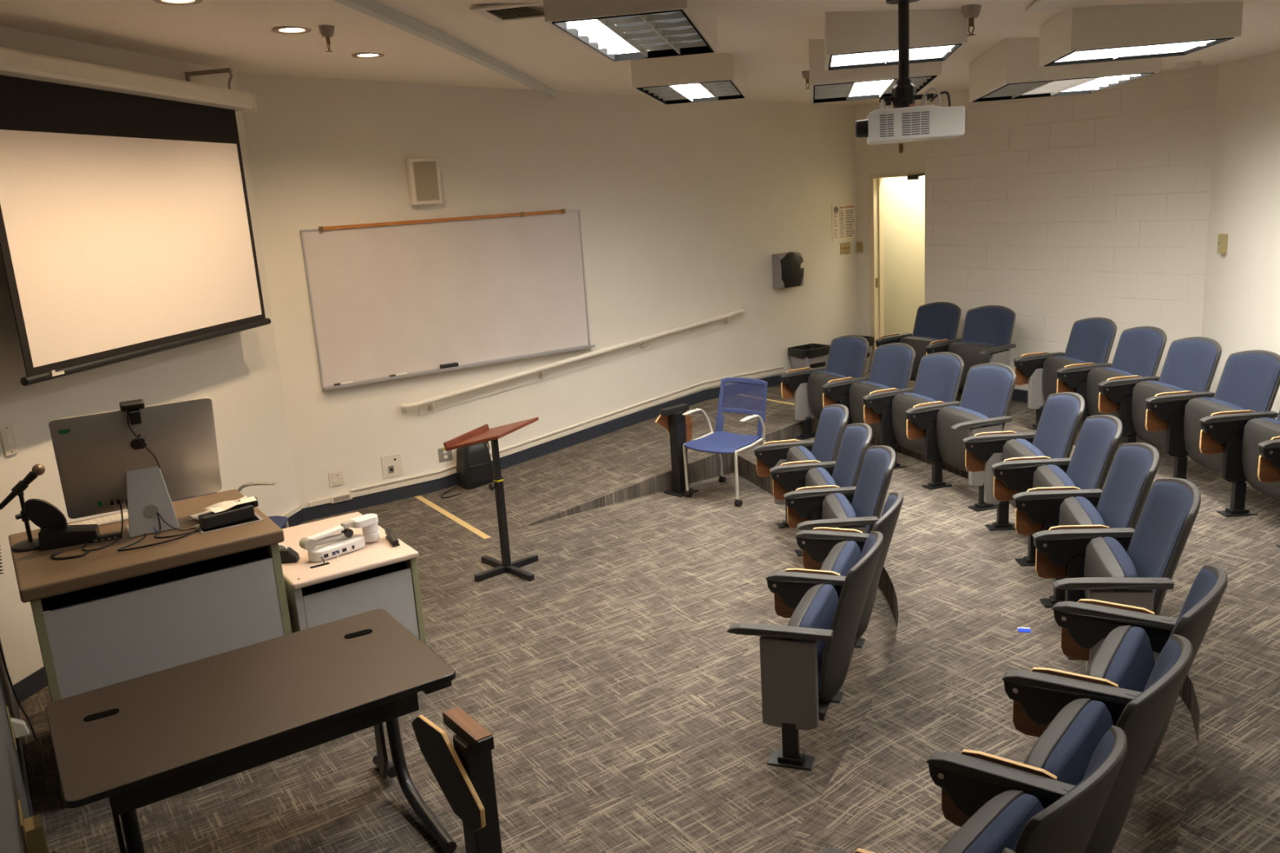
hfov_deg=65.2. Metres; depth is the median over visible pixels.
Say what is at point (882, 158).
wall
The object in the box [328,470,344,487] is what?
wall plate
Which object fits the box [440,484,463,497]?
cord
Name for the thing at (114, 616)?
desk
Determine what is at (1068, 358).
seat cushion
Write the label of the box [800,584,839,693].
seat cushion
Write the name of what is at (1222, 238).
wall sensor
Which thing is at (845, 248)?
light switch
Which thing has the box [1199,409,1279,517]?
chair
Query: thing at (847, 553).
seat cushion
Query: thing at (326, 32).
sprinkler
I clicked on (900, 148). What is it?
hook
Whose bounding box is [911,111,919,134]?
vent grille
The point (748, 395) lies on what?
tape
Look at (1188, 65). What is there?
smoke detector
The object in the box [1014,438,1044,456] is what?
seat cushion
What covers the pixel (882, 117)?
vent grille
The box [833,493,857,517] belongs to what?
seat cushion
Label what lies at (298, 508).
trim
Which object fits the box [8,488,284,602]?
countertop
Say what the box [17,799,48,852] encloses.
wall box
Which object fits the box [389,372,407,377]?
marker
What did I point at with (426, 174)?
grille
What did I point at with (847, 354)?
chair
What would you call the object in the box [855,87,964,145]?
projector
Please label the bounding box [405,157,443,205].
wall speaker
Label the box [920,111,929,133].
vent grille
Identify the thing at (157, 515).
power cable
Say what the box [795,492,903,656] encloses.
chair
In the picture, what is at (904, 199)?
wall
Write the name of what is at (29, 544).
desk microphone
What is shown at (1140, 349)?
chair
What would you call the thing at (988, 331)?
chair
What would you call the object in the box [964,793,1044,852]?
seat cushion
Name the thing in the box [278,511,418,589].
countertop
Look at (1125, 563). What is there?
seat cushion
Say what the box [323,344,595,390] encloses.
marker tray
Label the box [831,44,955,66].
diffuser
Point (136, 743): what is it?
table
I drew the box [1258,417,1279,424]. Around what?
seat cushion
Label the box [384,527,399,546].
stapler
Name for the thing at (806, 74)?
sprinkler
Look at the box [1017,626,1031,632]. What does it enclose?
wrapper
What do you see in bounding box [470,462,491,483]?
grille
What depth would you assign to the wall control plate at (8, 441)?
5.09 m
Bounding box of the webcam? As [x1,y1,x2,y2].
[119,399,164,481]
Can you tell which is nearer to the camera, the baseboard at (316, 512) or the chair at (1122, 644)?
the chair at (1122, 644)
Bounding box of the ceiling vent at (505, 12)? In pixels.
[469,2,544,22]
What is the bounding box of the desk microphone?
[0,463,44,552]
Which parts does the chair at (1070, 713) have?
seat, armrest, backrest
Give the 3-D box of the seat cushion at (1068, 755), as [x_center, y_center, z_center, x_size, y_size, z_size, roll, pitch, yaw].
[1.280,1.022,2.887,0.107,0.321,0.480,7,17,39]
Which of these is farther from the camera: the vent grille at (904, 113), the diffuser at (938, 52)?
the diffuser at (938, 52)
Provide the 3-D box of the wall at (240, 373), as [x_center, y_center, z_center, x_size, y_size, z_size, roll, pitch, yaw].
[-3.092,-0.639,6.100,0.120,3.550,2.884,-1,13,11]
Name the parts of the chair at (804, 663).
armrest, panel, floor plate, armrest, seat, floor plate, backrest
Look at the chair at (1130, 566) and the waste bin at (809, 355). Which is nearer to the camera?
the chair at (1130, 566)
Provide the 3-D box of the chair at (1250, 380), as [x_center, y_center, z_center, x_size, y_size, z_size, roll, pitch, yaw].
[3.487,-0.004,6.089,0.578,0.893,0.593,-4,13,-2]
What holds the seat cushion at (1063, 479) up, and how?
on the chair at (1089, 465)
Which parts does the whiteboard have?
map rail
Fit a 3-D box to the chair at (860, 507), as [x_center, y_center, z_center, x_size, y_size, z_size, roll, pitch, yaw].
[1.130,0.574,5.589,0.578,0.893,0.655,-3,13,1]
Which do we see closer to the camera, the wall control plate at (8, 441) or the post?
the wall control plate at (8, 441)
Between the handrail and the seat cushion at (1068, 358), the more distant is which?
the handrail
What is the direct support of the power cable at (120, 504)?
on the desk at (114, 616)
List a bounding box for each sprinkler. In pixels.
[317,24,334,52]
[801,70,809,88]
[961,4,981,35]
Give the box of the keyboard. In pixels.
[68,511,128,526]
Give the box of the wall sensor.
[1217,234,1227,253]
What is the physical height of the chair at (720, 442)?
0.872 m
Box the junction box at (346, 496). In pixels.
[329,492,352,503]
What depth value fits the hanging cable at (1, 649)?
3.93 m
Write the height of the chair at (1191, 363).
0.893 m
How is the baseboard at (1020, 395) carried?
attached to the wall at (1058, 211)
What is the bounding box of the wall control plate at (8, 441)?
[0,423,17,456]
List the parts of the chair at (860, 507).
panel, armrest, seat, armrest, panel, backrest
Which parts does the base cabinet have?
panel, shadow rail, panel, panel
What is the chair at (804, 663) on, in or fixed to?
on the floor
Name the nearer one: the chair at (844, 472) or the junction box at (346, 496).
the chair at (844, 472)
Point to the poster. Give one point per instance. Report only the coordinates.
(843, 215)
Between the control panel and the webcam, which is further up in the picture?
the webcam
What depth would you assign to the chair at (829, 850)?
2.42 m
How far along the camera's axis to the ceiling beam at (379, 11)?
5.15 m
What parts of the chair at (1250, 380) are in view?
panel, armrest, seat, backrest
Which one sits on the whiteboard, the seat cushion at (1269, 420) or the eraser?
the eraser
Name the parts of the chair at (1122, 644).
seat, armrest, panel, backrest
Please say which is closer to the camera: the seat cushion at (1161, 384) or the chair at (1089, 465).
the chair at (1089, 465)
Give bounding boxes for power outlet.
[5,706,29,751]
[437,447,452,462]
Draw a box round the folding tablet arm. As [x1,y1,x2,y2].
[411,706,502,852]
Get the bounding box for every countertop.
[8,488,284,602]
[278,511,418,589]
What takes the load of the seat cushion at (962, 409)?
on the chair at (984, 406)
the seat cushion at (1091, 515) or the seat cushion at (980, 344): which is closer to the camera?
the seat cushion at (1091, 515)
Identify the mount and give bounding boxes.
[879,0,933,109]
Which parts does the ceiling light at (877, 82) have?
frame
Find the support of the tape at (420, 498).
on the floor
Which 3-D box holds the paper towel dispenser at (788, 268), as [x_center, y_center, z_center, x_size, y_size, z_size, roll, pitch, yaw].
[1.524,-1.594,10.184,0.310,0.355,0.199,-12,16,-32]
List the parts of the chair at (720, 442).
leg, seat rail, leg, seat, leg, frame, panel, seat rail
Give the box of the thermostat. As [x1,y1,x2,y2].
[856,241,862,252]
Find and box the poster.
[831,202,856,241]
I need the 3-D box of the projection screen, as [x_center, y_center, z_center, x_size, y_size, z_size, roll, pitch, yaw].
[-2.924,-1.270,5.760,0.360,1.681,2.346,-1,13,11]
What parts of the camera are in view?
arm, arm, pivot knob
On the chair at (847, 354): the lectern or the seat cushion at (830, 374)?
the seat cushion at (830, 374)
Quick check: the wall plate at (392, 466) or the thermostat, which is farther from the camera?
the thermostat
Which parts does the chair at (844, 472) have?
floor plate, panel, armrest, seat, backrest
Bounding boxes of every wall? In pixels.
[0,26,299,684]
[0,638,29,852]
[236,71,857,508]
[855,99,924,369]
[882,175,924,335]
[924,65,1218,391]
[1200,51,1279,419]
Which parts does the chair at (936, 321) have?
armrest, seat, backrest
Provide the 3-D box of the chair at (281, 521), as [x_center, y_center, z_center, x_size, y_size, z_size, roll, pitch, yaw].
[-2.580,0.651,6.332,0.586,0.872,0.588,-2,13,6]
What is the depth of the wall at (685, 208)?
8.87 m
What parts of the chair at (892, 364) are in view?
panel, armrest, seat, backrest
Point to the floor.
(619, 704)
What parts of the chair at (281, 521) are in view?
panel, seat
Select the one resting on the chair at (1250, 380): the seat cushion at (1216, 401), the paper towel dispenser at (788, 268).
the seat cushion at (1216, 401)
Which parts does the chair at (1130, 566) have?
panel, armrest, seat, armrest, panel, backrest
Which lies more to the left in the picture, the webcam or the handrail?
the webcam
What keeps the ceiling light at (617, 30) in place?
hanging from the ceiling
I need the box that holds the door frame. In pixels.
[868,172,924,366]
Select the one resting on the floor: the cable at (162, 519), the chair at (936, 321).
the chair at (936, 321)
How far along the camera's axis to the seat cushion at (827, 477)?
6.13 m
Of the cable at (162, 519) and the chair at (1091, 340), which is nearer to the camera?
the cable at (162, 519)
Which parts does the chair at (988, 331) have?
armrest, seat, backrest, armrest, panel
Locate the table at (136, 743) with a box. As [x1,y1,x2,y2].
[45,608,457,852]
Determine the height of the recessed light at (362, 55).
0.008 m
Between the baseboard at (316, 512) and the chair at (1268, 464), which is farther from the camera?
the baseboard at (316, 512)
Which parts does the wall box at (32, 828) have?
plate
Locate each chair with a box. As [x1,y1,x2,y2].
[172,481,288,528]
[682,377,768,506]
[727,531,884,770]
[752,404,848,528]
[768,422,872,556]
[780,334,869,439]
[783,445,896,533]
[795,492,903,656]
[820,847,1015,852]
[821,342,915,442]
[862,351,964,469]
[875,302,960,381]
[905,362,1016,511]
[925,305,1016,415]
[926,725,1127,852]
[962,391,1084,530]
[991,414,1122,566]
[1001,634,1192,852]
[1012,442,1159,607]
[1013,317,1116,430]
[1031,477,1200,671]
[1052,564,1227,774]
[1056,326,1167,445]
[1097,337,1222,456]
[1145,350,1279,486]
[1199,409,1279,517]
[1257,435,1279,547]
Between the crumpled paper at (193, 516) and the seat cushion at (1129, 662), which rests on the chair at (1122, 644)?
the seat cushion at (1129, 662)
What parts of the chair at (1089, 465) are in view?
panel, floor plate, armrest, seat, backrest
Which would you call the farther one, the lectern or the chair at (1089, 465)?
the lectern
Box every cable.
[0,642,37,741]
[49,549,90,559]
[81,500,123,551]
[116,499,199,551]
[154,499,239,538]
[157,512,199,530]
[182,517,199,528]
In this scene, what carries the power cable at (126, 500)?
on the desk at (114, 616)
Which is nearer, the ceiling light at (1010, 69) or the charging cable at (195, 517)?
the charging cable at (195, 517)
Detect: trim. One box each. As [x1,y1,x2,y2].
[280,505,301,517]
[308,365,783,506]
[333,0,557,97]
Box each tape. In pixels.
[414,495,490,538]
[746,395,794,404]
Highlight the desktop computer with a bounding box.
[48,397,222,537]
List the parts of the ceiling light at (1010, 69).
frame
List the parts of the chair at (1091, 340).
floor plate, panel, armrest, seat, backrest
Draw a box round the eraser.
[440,362,458,368]
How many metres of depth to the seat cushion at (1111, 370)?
7.11 m
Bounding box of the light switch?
[840,242,850,254]
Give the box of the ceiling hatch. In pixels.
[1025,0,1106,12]
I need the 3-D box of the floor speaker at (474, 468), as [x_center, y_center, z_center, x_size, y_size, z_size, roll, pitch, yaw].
[-1.404,0.296,8.474,0.270,0.404,0.244,-12,16,-32]
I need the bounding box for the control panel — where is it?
[198,496,257,529]
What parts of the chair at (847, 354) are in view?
armrest, panel, floor plate, seat, backrest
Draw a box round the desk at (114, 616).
[8,488,292,702]
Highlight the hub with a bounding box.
[91,532,122,542]
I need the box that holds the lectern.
[443,417,538,582]
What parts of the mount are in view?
spider arm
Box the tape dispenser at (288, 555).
[278,543,299,564]
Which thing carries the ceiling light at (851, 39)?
hanging from the ceiling
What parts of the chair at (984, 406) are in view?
armrest, panel, floor plate, seat, armrest, floor plate, panel, backrest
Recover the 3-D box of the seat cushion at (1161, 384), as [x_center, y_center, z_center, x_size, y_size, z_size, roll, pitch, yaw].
[3.489,-0.123,6.611,0.107,0.321,0.480,-5,13,-4]
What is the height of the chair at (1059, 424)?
0.893 m
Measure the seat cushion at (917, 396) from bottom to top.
0.321 m
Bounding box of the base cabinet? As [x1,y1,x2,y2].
[278,511,426,645]
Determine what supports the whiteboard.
attached to the wall at (685, 208)
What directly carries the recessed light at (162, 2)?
in the ceiling
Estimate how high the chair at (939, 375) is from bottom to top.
0.893 m
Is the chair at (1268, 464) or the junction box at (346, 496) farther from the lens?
the junction box at (346, 496)
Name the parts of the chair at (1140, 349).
panel, armrest, seat, backrest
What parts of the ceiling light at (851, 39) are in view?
frame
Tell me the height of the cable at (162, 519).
0.094 m
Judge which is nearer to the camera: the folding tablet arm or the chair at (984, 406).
the folding tablet arm
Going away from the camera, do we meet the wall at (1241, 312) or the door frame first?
the wall at (1241, 312)
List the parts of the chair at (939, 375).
armrest, panel, floor plate, seat, backrest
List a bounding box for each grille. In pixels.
[31,463,44,475]
[413,160,439,200]
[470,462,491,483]
[880,114,886,137]
[887,114,893,136]
[902,112,911,135]
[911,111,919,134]
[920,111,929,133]
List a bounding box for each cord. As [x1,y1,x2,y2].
[0,545,3,573]
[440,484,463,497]
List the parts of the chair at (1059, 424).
panel, armrest, floor plate, seat, backrest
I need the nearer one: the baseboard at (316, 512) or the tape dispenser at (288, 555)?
the tape dispenser at (288, 555)
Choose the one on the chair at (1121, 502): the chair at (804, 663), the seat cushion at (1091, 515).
the seat cushion at (1091, 515)
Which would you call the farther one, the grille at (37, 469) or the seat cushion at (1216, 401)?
the seat cushion at (1216, 401)
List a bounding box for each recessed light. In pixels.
[153,0,202,4]
[271,26,311,34]
[351,52,384,57]
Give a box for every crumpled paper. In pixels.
[184,509,212,519]
[202,495,257,513]
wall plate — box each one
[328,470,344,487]
[380,453,403,479]
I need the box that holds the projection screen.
[0,47,271,386]
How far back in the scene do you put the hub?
4.46 m
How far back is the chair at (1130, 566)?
4.15 m
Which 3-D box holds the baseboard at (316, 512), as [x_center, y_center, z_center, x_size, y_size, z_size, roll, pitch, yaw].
[-0.113,0.000,9.470,6.165,0.405,0.012,-12,16,-32]
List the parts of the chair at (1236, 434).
panel, floor plate, armrest, seat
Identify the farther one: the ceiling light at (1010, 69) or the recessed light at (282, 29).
the ceiling light at (1010, 69)
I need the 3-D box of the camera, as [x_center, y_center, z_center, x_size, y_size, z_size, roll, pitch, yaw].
[-1.442,0.550,4.891,0.154,0.136,0.404,9,18,44]
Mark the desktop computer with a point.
(101, 463)
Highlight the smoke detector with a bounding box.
[1176,61,1201,70]
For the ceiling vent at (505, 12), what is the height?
0.012 m
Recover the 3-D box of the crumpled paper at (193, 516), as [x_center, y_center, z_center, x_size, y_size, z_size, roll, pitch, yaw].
[-2.030,0.407,4.751,0.136,0.018,0.215,3,15,26]
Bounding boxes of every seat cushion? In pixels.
[795,445,816,460]
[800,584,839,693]
[816,371,847,377]
[816,467,836,485]
[831,541,861,576]
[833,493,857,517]
[858,381,890,389]
[902,392,937,402]
[906,335,941,340]
[946,405,991,425]
[954,341,997,346]
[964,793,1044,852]
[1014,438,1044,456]
[1043,700,1113,786]
[1046,464,1075,487]
[1053,355,1088,363]
[1074,496,1105,525]
[1097,367,1133,376]
[1102,537,1138,577]
[1104,626,1155,692]
[1146,380,1185,391]
[1198,396,1244,410]
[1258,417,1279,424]
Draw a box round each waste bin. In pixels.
[787,343,830,371]
[860,335,875,373]
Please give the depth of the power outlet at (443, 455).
8.45 m
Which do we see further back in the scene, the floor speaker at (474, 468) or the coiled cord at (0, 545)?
the floor speaker at (474, 468)
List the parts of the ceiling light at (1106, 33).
frame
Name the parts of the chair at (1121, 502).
panel, floor plate, armrest, seat, backrest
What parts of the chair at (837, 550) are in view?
armrest, seat, floor plate, backrest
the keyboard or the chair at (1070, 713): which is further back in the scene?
the keyboard
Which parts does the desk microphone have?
handle, stem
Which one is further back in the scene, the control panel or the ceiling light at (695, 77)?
the ceiling light at (695, 77)
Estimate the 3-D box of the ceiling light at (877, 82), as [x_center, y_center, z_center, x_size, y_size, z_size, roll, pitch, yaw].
[1.380,-2.157,6.052,0.700,0.248,1.300,-1,13,10]
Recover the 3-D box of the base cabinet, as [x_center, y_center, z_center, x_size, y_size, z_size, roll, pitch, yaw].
[-1.547,0.942,5.133,0.607,0.722,0.885,-12,16,-32]
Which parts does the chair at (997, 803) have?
seat, armrest, backrest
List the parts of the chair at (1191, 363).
panel, armrest, seat, backrest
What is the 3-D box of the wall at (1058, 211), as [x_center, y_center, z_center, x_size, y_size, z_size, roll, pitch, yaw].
[3.523,-1.639,8.551,0.120,3.550,2.653,-12,16,-32]
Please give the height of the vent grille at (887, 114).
0.088 m
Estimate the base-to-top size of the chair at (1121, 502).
0.893 m
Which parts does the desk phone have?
panel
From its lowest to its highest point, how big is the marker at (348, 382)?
0.018 m
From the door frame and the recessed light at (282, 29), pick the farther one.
the door frame
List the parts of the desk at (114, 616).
panel, panel, shadow rail, panel, cable tray frame, panel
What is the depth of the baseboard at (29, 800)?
4.34 m
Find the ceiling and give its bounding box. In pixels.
[0,0,1279,105]
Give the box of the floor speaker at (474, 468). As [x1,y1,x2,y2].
[456,442,493,489]
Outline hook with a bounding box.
[898,143,902,152]
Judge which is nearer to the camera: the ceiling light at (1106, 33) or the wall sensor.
the ceiling light at (1106, 33)
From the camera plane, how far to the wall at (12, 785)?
3.23 m
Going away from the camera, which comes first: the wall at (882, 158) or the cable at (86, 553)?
the cable at (86, 553)
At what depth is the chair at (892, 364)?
7.96 m
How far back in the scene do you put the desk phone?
4.41 m
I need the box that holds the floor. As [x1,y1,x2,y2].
[17,369,1279,852]
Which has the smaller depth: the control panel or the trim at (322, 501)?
the control panel
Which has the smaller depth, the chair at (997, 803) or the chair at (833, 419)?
the chair at (997, 803)
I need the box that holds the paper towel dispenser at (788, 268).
[771,251,804,288]
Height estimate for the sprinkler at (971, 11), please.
0.121 m
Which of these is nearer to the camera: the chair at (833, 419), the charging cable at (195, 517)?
the charging cable at (195, 517)
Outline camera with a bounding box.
[298,513,379,564]
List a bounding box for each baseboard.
[11,687,34,817]
[13,510,302,702]
[301,374,782,521]
[958,388,1027,402]
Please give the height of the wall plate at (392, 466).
0.190 m
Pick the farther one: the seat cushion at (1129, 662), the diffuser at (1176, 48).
the diffuser at (1176, 48)
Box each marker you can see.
[333,381,352,386]
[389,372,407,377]
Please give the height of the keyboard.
0.015 m
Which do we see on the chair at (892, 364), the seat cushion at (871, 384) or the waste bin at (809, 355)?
the seat cushion at (871, 384)
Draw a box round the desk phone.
[23,498,99,551]
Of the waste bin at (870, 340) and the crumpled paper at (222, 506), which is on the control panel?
the crumpled paper at (222, 506)
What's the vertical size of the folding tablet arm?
0.703 m
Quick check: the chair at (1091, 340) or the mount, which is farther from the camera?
the chair at (1091, 340)
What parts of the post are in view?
floor plate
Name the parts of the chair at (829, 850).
armrest, backrest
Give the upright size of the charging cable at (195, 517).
0.016 m
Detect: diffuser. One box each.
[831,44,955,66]
[1055,40,1214,62]
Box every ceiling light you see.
[542,0,718,61]
[631,53,747,104]
[808,39,942,102]
[823,8,967,70]
[968,37,1161,102]
[1039,1,1243,66]
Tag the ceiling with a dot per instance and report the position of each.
(769, 39)
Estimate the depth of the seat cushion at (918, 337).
9.11 m
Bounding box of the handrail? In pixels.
[400,307,744,415]
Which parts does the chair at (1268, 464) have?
armrest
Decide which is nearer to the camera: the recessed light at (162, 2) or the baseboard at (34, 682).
the recessed light at (162, 2)
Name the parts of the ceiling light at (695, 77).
frame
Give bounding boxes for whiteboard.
[299,208,595,390]
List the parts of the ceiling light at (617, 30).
lamp panel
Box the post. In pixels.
[655,403,698,497]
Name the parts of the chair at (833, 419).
panel, floor plate, armrest, seat, backrest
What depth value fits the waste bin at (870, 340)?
10.75 m
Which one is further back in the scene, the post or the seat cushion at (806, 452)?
the post

